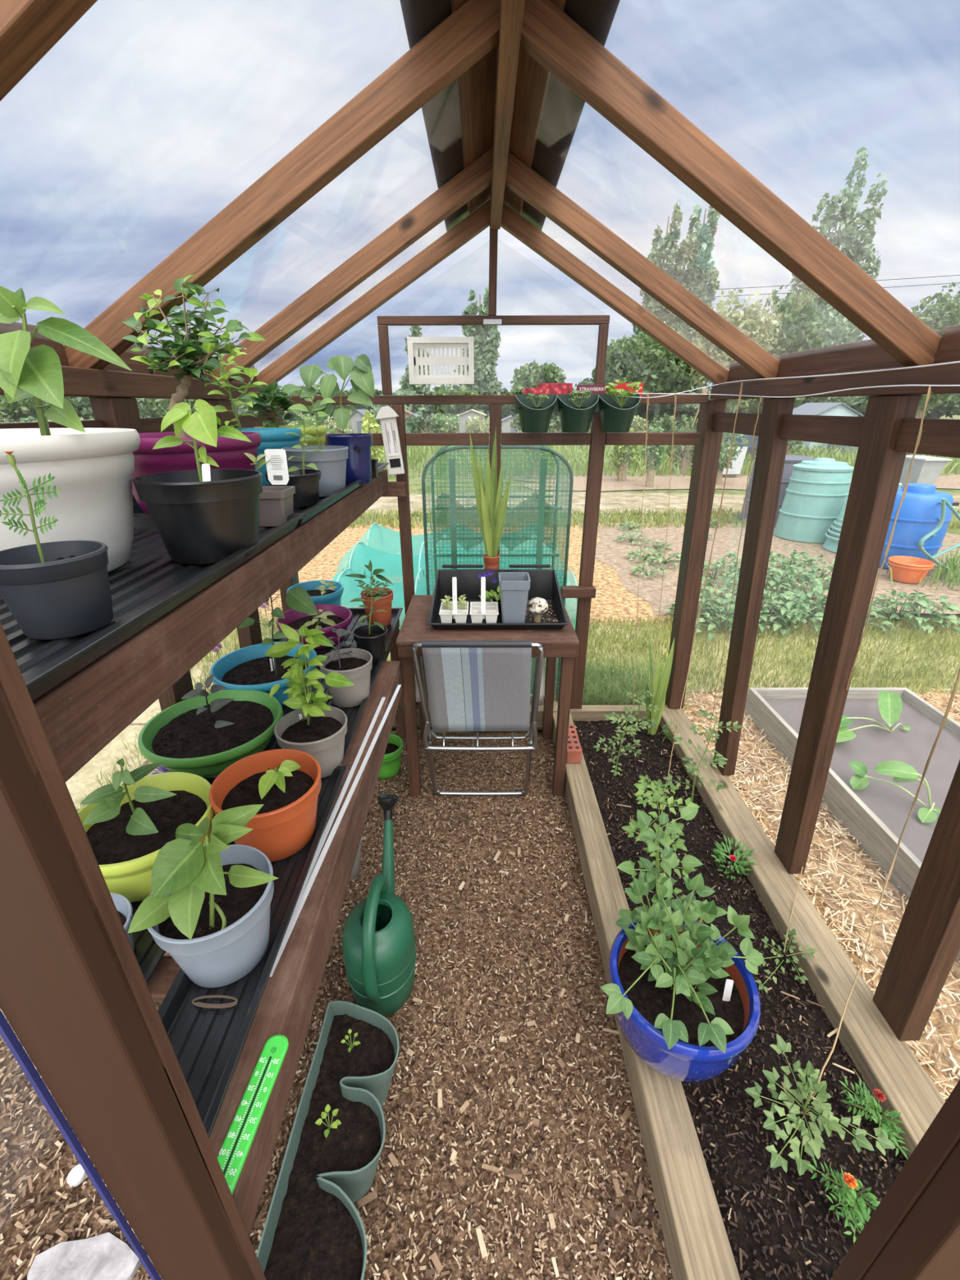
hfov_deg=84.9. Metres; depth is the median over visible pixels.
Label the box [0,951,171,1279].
chips
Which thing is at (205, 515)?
plant
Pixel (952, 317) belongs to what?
broadleaf tree
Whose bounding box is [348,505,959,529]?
verge
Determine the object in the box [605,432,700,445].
rail
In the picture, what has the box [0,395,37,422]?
tree
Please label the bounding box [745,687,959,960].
raised bed
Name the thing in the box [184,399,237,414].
tree
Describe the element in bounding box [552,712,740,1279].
sleeper
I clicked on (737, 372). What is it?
board
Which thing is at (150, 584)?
tray
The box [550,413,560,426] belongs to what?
tree
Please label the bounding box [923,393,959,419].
tree
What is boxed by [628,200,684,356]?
poplar
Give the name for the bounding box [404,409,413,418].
shed
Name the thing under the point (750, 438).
shed
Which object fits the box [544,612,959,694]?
grass
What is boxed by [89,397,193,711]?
timber post
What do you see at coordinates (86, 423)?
wall rail
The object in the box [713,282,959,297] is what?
power line
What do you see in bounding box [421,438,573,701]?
mesh growhouse
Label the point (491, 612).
tray
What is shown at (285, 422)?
shrub
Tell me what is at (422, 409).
tree
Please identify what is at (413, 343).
vent cover
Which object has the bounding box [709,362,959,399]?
beam
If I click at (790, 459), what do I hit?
bin
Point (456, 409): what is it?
tree
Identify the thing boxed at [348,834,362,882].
plant pot
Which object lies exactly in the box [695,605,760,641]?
plant
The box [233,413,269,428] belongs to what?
wall rail
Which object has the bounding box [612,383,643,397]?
plant label
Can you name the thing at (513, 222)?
rafter
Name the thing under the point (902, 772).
plant
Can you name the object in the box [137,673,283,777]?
plant
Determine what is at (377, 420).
shrub
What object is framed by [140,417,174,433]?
wall rail
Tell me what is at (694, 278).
poplar
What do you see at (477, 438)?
rail
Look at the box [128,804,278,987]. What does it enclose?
plant
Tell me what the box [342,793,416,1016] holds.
watering can
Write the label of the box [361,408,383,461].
bush
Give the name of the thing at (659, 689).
plant
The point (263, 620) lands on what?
grass
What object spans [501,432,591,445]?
rail
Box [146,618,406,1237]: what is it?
bench
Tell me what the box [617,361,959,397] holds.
wire
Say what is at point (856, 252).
poplar
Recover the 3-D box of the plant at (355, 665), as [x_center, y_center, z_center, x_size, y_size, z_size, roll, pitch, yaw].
[-0.420,0.075,1.650,0.165,0.247,0.165,11,27,24]
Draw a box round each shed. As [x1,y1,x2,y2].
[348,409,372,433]
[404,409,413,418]
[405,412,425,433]
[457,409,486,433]
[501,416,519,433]
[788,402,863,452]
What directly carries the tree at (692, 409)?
on the lawn at (414, 483)
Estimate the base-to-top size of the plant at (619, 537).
0.126 m
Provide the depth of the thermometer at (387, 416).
2.15 m
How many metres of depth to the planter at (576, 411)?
2.05 m
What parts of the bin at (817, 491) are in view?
lid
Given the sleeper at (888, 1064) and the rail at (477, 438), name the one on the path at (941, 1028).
the sleeper at (888, 1064)
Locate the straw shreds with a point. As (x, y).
(925, 1060)
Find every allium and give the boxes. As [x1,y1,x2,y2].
[152,766,169,774]
[211,643,223,659]
[260,601,270,639]
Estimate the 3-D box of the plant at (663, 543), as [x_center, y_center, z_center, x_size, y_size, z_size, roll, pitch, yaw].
[2.121,-1.127,6.212,0.333,0.110,0.348,-9,26,-20]
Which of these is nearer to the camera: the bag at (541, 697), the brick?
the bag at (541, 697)
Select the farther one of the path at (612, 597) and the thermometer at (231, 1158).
the path at (612, 597)
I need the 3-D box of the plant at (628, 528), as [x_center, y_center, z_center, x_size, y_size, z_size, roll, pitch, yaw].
[2.064,-1.556,7.173,0.364,0.110,0.340,16,29,32]
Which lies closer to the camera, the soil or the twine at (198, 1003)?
the twine at (198, 1003)
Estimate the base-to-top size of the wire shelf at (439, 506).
0.014 m
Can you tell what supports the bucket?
on the plot at (611, 551)
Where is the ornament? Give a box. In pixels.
[527,597,548,622]
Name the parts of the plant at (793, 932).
stem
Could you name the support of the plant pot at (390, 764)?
on the floor
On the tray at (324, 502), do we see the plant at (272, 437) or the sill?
the plant at (272, 437)
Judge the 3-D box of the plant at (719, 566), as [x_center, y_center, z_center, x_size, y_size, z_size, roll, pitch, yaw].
[2.284,-0.693,5.099,0.484,0.224,0.477,16,29,32]
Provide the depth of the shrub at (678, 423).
20.35 m
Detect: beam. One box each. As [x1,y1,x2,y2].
[0,365,267,400]
[490,0,524,229]
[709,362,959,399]
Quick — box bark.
[358,754,654,1277]
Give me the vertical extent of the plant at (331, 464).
0.268 m
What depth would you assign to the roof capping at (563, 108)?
1.24 m
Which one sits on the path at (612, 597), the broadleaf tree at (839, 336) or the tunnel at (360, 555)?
the tunnel at (360, 555)
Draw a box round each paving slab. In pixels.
[65,725,148,811]
[128,662,214,725]
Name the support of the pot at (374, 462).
on the tray at (324, 502)
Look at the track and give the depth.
9.41 m
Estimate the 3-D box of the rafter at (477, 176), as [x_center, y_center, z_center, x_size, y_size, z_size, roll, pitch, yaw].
[-0.438,-1.129,1.654,1.014,0.639,0.045,0,24,0]
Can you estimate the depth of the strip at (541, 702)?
3.01 m
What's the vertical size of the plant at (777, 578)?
0.280 m
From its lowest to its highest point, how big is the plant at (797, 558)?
0.252 m
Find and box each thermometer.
[217,1034,288,1194]
[374,406,404,475]
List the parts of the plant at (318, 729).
stem, pot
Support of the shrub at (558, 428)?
on the lawn at (414, 483)
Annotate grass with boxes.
[75,669,212,808]
[155,606,278,700]
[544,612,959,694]
[554,644,707,711]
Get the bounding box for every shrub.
[0,415,15,423]
[19,416,37,422]
[139,411,152,418]
[282,416,288,425]
[286,413,330,433]
[324,416,354,433]
[361,413,381,433]
[406,414,443,447]
[426,412,459,433]
[463,413,502,434]
[510,413,521,432]
[548,414,562,432]
[629,415,650,432]
[650,413,675,432]
[671,414,697,432]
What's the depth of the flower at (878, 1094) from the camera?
1.15 m
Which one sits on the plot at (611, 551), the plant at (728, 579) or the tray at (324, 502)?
the plant at (728, 579)
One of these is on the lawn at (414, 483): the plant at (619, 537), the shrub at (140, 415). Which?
the shrub at (140, 415)
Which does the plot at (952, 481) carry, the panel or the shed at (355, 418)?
the panel
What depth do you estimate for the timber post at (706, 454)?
2.38 m
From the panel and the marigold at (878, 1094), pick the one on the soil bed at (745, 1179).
the marigold at (878, 1094)
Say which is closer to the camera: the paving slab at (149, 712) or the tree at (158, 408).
the paving slab at (149, 712)
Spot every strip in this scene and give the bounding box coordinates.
[200,621,959,696]
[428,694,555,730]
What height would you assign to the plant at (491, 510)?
0.723 m
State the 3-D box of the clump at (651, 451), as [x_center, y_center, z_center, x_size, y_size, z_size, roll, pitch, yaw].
[3.566,-3.688,10.952,0.443,1.490,0.473,-13,27,-26]
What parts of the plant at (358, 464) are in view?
stem, pot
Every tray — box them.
[0,514,303,700]
[0,774,228,1008]
[132,462,388,525]
[157,765,347,1137]
[263,608,402,763]
[427,564,568,629]
[438,602,468,622]
[469,602,498,622]
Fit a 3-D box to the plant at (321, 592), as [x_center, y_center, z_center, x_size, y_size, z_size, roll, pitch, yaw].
[-0.723,-0.197,2.329,0.245,0.192,0.240,1,24,2]
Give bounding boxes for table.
[395,594,579,795]
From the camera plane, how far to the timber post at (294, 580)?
2.45 m
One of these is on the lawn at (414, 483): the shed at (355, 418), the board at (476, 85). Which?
the shed at (355, 418)
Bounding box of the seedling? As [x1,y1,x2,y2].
[244,448,295,525]
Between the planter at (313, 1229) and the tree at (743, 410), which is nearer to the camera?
the planter at (313, 1229)
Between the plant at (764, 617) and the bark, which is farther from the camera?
the plant at (764, 617)
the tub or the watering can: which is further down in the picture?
the watering can
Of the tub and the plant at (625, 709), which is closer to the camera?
the plant at (625, 709)
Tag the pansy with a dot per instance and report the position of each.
(496, 598)
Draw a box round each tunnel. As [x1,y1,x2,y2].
[330,567,577,630]
[335,541,552,583]
[358,522,536,555]
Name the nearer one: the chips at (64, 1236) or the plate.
the chips at (64, 1236)
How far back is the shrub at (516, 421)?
27.53 m
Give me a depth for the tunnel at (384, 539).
5.27 m
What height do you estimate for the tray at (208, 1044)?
0.025 m
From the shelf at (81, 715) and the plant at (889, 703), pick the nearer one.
the shelf at (81, 715)
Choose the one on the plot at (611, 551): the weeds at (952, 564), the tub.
the weeds at (952, 564)
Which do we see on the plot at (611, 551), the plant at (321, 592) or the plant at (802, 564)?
the plant at (802, 564)
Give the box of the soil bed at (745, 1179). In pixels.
[572,719,906,1279]
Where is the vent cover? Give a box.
[406,336,474,383]
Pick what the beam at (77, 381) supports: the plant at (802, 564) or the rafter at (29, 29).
the rafter at (29, 29)
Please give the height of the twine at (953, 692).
1.516 m
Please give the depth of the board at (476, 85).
1.27 m
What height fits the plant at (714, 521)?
0.110 m
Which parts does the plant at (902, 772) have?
stem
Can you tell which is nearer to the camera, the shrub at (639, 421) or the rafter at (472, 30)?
the rafter at (472, 30)
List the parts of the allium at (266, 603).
stem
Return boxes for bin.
[738,454,814,527]
[773,457,854,543]
[822,482,901,552]
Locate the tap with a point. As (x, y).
(954, 504)
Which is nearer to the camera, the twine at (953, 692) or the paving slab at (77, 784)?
the twine at (953, 692)
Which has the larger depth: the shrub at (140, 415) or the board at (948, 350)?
the shrub at (140, 415)
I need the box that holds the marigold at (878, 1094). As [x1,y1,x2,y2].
[839,1076,910,1158]
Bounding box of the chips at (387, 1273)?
[95,736,672,1279]
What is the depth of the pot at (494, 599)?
2.23 m
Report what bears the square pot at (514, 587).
in the tray at (544, 584)
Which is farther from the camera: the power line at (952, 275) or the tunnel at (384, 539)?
the power line at (952, 275)
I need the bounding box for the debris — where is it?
[525,600,557,622]
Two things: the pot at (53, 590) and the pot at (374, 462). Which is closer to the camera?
the pot at (53, 590)
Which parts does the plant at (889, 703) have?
stem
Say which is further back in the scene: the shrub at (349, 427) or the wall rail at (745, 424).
the shrub at (349, 427)
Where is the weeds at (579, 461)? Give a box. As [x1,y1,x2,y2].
[378,443,959,477]
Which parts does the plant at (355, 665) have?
stem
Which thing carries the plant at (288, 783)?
on the tray at (208, 1044)
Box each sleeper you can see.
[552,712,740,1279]
[659,709,945,1160]
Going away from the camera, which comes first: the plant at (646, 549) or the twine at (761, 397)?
the twine at (761, 397)
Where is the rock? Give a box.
[27,1232,141,1279]
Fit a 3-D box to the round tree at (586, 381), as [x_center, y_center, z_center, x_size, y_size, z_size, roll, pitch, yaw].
[8.740,-18.369,40.993,3.772,3.789,3.486,7,25,16]
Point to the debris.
(530, 619)
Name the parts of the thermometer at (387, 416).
scale plate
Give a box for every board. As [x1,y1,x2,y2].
[0,321,68,366]
[102,342,212,379]
[218,358,256,383]
[451,0,497,215]
[502,0,566,214]
[726,356,781,383]
[776,329,939,378]
[933,324,959,364]
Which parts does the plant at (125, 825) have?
stem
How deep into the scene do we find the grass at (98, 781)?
2.42 m
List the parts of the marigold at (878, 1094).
stem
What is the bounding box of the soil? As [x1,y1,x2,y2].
[0,761,164,1018]
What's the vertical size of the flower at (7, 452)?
0.004 m
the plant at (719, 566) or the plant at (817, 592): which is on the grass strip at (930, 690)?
the plant at (817, 592)
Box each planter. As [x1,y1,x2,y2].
[256,1001,398,1279]
[515,379,642,433]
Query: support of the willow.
on the lawn at (414, 483)
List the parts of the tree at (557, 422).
crown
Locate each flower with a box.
[3,450,13,454]
[729,854,736,860]
[842,1172,858,1188]
[872,1088,886,1101]
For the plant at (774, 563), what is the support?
on the plot at (611, 551)
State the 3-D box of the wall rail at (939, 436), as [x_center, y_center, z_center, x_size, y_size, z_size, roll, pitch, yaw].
[0.966,-0.385,1.012,0.030,0.070,0.398,0,24,0]
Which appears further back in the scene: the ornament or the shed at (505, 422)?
the shed at (505, 422)
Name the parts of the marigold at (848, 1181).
stem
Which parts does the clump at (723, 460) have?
crown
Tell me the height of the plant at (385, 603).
0.216 m
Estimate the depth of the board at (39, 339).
1.06 m
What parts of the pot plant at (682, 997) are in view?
stem, pot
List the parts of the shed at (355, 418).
door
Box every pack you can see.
[438,576,468,622]
[469,576,498,622]
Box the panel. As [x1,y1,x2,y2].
[722,446,747,475]
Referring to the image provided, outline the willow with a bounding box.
[743,283,826,412]
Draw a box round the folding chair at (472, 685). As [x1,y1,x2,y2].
[411,640,543,795]
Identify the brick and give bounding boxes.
[566,724,582,763]
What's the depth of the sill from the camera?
2.71 m
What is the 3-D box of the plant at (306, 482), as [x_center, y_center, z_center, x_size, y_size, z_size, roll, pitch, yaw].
[-0.454,-0.446,1.292,0.153,0.222,0.133,0,24,0]
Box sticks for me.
[575,721,909,1270]
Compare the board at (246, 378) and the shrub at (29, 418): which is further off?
the shrub at (29, 418)
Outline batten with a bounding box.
[560,585,596,598]
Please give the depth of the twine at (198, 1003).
0.83 m
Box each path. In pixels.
[258,522,732,627]
[553,685,959,1101]
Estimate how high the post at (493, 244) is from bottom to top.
0.310 m
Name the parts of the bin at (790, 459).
lid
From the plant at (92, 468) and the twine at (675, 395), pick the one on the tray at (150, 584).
the plant at (92, 468)
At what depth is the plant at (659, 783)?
2.08 m
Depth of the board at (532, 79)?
1.26 m
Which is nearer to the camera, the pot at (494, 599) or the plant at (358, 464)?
the plant at (358, 464)
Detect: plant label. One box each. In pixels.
[523,388,537,394]
[537,383,572,394]
[576,384,609,393]
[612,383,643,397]
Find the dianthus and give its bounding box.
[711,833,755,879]
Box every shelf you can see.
[32,469,406,781]
[431,494,562,510]
[433,536,559,557]
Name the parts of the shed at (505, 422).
door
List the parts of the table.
leg, leg, leg, leg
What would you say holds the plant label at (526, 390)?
in the planter at (576, 411)
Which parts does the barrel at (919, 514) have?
lid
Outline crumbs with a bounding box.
[573,722,909,1279]
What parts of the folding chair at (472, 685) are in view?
frame, leg, seat frame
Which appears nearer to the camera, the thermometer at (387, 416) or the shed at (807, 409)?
the thermometer at (387, 416)
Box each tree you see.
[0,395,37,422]
[30,396,93,420]
[84,397,149,412]
[118,274,265,513]
[137,398,196,418]
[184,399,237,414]
[231,400,297,424]
[287,381,356,426]
[343,388,382,412]
[370,388,435,417]
[426,384,484,425]
[479,387,518,419]
[505,360,574,415]
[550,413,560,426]
[571,377,592,427]
[590,343,642,392]
[591,331,717,429]
[632,386,685,425]
[679,391,735,419]
[688,288,790,411]
[731,398,762,413]
[781,304,862,406]
[824,396,868,416]
[852,396,927,414]
[910,282,959,418]
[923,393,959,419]
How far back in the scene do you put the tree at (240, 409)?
41.33 m
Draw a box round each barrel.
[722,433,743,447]
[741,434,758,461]
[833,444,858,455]
[878,483,959,568]
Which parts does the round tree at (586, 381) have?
crown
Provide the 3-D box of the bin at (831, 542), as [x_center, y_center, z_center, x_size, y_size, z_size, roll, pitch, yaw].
[4.422,-1.420,5.976,0.734,0.800,0.734,0,24,0]
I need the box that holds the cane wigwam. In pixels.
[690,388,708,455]
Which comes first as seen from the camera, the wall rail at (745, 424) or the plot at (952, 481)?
the wall rail at (745, 424)
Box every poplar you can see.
[398,325,434,418]
[453,284,504,420]
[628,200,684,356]
[661,204,721,425]
[766,146,887,347]
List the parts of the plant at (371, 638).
pot, stem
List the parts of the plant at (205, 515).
stem, pot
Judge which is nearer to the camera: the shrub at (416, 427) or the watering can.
the watering can
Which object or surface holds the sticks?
on the soil bed at (745, 1179)
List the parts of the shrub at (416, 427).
crown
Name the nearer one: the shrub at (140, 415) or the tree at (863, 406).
the shrub at (140, 415)
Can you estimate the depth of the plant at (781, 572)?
4.70 m
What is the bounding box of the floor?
[0,731,672,1279]
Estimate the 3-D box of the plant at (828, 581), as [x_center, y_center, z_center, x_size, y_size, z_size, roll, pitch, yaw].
[2.948,-0.354,4.334,0.518,0.224,0.480,10,26,21]
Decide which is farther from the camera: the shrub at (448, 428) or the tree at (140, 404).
the tree at (140, 404)
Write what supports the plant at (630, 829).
on the soil bed at (745, 1179)
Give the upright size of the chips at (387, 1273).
0.022 m
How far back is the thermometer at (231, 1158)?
0.71 m
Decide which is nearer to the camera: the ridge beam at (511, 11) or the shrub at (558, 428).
the ridge beam at (511, 11)
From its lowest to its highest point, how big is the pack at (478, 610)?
0.193 m
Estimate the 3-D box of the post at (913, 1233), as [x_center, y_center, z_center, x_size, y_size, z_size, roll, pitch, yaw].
[0.532,0.390,0.472,0.101,2.000,0.060,0,24,0]
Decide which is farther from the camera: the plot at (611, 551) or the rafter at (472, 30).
the plot at (611, 551)
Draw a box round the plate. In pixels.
[285,394,708,404]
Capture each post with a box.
[0,621,265,1279]
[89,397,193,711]
[202,399,262,649]
[261,404,299,612]
[391,404,419,708]
[488,222,498,315]
[489,404,501,569]
[570,411,606,708]
[664,399,727,708]
[713,397,795,775]
[774,394,920,873]
[830,1079,959,1279]
[872,759,959,1041]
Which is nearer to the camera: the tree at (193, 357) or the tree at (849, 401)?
the tree at (193, 357)
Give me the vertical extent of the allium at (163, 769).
0.431 m
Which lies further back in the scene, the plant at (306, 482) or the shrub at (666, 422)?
the shrub at (666, 422)
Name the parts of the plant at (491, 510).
pot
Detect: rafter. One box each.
[0,0,97,101]
[63,0,499,369]
[211,147,492,381]
[256,199,490,385]
[500,201,728,383]
[504,150,779,379]
[519,0,941,366]
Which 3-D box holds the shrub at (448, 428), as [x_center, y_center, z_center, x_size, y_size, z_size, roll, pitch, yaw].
[-1.726,-11.201,27.755,2.276,1.540,1.966,0,24,0]
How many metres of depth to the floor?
1.33 m
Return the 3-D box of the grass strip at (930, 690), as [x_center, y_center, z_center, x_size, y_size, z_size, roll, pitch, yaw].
[3.246,0.120,3.534,11.667,0.001,1.379,0,24,0]
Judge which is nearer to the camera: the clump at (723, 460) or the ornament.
the ornament
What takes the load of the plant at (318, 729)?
on the tray at (354, 714)
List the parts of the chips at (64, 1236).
bottle cap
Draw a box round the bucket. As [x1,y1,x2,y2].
[887,555,934,583]
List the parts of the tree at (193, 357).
woody stem, pot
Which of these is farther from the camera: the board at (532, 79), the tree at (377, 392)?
the tree at (377, 392)
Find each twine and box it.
[192,995,237,1008]
[633,395,649,705]
[648,395,676,730]
[662,382,742,804]
[706,396,762,745]
[783,385,931,952]
[808,667,959,1104]
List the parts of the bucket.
lid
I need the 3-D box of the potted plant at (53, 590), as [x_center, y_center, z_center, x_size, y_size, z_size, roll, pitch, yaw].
[-0.470,-0.103,0.565,0.112,0.189,0.112,-11,26,-24]
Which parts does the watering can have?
handle, spout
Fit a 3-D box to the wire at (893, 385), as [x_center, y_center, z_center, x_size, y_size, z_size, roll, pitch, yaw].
[0.883,-0.671,1.419,0.339,0.026,1.526,-6,25,-13]
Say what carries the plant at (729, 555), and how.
on the plot at (611, 551)
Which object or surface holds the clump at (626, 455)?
on the plot at (952, 481)
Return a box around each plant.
[0,285,140,571]
[0,450,113,639]
[77,758,214,901]
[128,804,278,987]
[132,398,262,564]
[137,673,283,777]
[179,328,301,486]
[208,749,321,861]
[210,585,318,705]
[239,380,326,446]
[264,409,325,507]
[265,622,354,778]
[275,603,352,649]
[281,389,348,497]
[287,580,343,605]
[299,354,374,484]
[319,628,372,707]
[344,559,393,663]
[357,577,393,626]
[469,427,510,569]
[593,713,649,776]
[600,806,763,1083]
[608,690,659,738]
[613,530,648,543]
[616,521,641,531]
[621,781,699,900]
[625,547,662,562]
[630,562,667,577]
[633,774,679,807]
[641,539,671,553]
[645,548,681,569]
[645,632,674,735]
[662,597,726,629]
[662,709,743,802]
[695,585,734,626]
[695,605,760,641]
[700,571,763,611]
[702,557,739,584]
[704,594,789,633]
[709,519,722,527]
[711,552,741,575]
[720,565,795,599]
[732,551,793,577]
[733,580,813,626]
[744,928,816,992]
[745,1033,895,1175]
[758,590,823,635]
[765,557,816,591]
[769,546,822,573]
[772,586,827,631]
[773,566,831,607]
[793,553,834,582]
[804,580,869,611]
[812,598,896,632]
[836,690,910,742]
[848,760,941,822]
[864,588,947,630]
[876,589,959,635]
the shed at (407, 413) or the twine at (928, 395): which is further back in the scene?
the shed at (407, 413)
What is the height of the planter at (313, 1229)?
0.170 m
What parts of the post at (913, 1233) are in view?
post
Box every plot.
[513,474,959,491]
[578,522,959,616]
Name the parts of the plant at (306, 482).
pot, stem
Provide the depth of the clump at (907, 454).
14.07 m
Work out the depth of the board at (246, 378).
2.00 m
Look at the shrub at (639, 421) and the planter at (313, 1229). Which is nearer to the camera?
the planter at (313, 1229)
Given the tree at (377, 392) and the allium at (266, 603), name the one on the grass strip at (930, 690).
the allium at (266, 603)
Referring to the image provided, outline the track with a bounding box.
[362,491,959,515]
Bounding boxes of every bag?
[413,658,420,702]
[534,657,544,700]
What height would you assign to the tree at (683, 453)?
1.476 m
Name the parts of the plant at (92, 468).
stem, pot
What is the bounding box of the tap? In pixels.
[952,502,959,506]
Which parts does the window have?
frame, frame, frame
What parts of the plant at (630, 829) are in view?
stem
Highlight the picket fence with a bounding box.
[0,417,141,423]
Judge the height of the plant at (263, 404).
0.308 m
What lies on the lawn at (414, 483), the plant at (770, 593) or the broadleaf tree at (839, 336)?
the broadleaf tree at (839, 336)
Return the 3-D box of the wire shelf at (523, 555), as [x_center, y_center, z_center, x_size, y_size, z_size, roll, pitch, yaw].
[0.085,-0.517,2.901,0.653,0.014,0.396,0,24,0]
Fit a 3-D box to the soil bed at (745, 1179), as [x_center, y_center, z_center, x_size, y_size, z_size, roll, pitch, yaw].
[0.702,0.879,1.682,0.480,0.025,2.260,0,24,0]
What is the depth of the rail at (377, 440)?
2.18 m
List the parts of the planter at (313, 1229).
seedling stem, seedling stem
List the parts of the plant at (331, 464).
pot, stem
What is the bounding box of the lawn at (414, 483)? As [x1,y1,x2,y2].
[0,412,959,1038]
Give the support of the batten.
attached to the timber post at (596, 448)
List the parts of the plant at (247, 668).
pot, stem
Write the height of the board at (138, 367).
0.074 m
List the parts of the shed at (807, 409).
door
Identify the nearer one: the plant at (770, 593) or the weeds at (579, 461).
the plant at (770, 593)
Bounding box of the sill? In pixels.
[392,704,672,726]
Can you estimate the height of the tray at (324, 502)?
0.027 m
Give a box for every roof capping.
[399,0,467,231]
[521,0,620,230]
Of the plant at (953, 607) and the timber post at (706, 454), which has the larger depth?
the plant at (953, 607)
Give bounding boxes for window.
[377,315,609,395]
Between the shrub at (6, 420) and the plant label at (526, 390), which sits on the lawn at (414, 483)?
the shrub at (6, 420)
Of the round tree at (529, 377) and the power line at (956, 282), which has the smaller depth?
the round tree at (529, 377)
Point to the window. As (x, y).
(603, 321)
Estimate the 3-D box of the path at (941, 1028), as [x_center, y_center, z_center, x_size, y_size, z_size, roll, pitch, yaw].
[3.692,1.158,1.216,6.628,0.023,4.300,0,24,0]
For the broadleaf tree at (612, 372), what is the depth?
34.93 m
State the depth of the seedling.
1.07 m
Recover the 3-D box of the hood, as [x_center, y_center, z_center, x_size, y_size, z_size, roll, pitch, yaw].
[-0.374,-0.913,2.107,0.092,0.048,0.030,0,24,0]
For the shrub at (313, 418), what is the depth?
24.73 m
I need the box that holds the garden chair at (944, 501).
[918,498,959,574]
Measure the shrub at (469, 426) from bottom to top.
1.565 m
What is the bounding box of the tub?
[899,455,952,488]
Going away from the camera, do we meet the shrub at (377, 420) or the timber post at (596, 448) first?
the timber post at (596, 448)
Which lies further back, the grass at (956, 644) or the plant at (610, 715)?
the grass at (956, 644)
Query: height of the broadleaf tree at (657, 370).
6.651 m
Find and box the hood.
[374,406,398,419]
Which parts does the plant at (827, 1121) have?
stem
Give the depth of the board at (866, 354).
1.44 m
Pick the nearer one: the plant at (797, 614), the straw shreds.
the straw shreds
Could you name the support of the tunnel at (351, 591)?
on the path at (612, 597)
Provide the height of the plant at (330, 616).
0.156 m
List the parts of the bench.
metal strip, metal strip, leg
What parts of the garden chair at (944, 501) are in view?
armrest, leg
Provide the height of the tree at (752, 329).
7.685 m
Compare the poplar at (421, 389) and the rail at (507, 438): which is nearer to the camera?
the rail at (507, 438)
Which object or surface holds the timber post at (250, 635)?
on the floor
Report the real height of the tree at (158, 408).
3.168 m
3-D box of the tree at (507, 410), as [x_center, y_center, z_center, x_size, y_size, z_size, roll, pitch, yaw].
[2.181,-20.562,46.518,6.095,3.323,5.278,0,24,0]
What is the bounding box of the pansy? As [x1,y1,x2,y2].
[478,570,501,612]
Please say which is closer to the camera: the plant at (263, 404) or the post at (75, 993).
the post at (75, 993)
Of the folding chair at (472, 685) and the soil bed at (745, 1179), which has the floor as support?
the folding chair at (472, 685)
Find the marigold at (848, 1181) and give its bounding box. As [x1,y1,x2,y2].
[806,1156,880,1243]
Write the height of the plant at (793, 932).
0.092 m
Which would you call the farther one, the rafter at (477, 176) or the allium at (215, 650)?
the allium at (215, 650)
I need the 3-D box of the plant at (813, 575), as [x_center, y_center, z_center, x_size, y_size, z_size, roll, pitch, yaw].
[2.833,-0.479,4.548,0.602,0.280,0.594,-9,26,-19]
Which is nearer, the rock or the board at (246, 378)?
the rock
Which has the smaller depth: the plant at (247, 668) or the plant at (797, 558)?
the plant at (247, 668)
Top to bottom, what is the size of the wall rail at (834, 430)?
0.070 m
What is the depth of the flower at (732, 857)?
1.74 m
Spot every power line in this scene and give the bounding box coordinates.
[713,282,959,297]
[718,274,959,289]
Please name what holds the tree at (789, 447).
on the lawn at (414, 483)
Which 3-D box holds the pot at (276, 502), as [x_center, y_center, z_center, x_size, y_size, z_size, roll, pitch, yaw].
[-0.437,-0.283,1.111,0.080,0.072,0.080,0,24,0]
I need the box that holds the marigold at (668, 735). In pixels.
[661,721,678,740]
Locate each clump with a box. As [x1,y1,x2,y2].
[516,427,557,477]
[605,427,639,481]
[640,425,664,487]
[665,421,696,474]
[715,432,748,484]
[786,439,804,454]
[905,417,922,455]
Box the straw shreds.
[682,686,959,1099]
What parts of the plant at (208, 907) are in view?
pot, stem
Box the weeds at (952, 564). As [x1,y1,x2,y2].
[877,541,959,590]
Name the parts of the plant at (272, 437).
stem, pot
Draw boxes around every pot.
[0,539,113,639]
[109,892,134,950]
[259,485,295,525]
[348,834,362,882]
[370,458,378,478]
[378,733,402,778]
[487,596,501,612]
[498,571,530,622]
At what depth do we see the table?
2.08 m
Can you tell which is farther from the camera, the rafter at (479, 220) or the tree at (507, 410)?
the tree at (507, 410)
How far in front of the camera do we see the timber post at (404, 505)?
2.33 m
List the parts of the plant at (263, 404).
stem, pot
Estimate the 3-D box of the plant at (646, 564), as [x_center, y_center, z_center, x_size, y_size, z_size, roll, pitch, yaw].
[1.660,-0.697,5.250,0.333,0.110,0.348,-17,29,-33]
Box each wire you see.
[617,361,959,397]
[636,384,959,397]
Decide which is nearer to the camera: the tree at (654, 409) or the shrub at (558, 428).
the shrub at (558, 428)
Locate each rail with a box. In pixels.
[0,420,104,429]
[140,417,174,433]
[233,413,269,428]
[324,433,383,445]
[405,432,489,445]
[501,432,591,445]
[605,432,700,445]
[712,412,761,436]
[779,414,864,447]
[894,418,959,458]

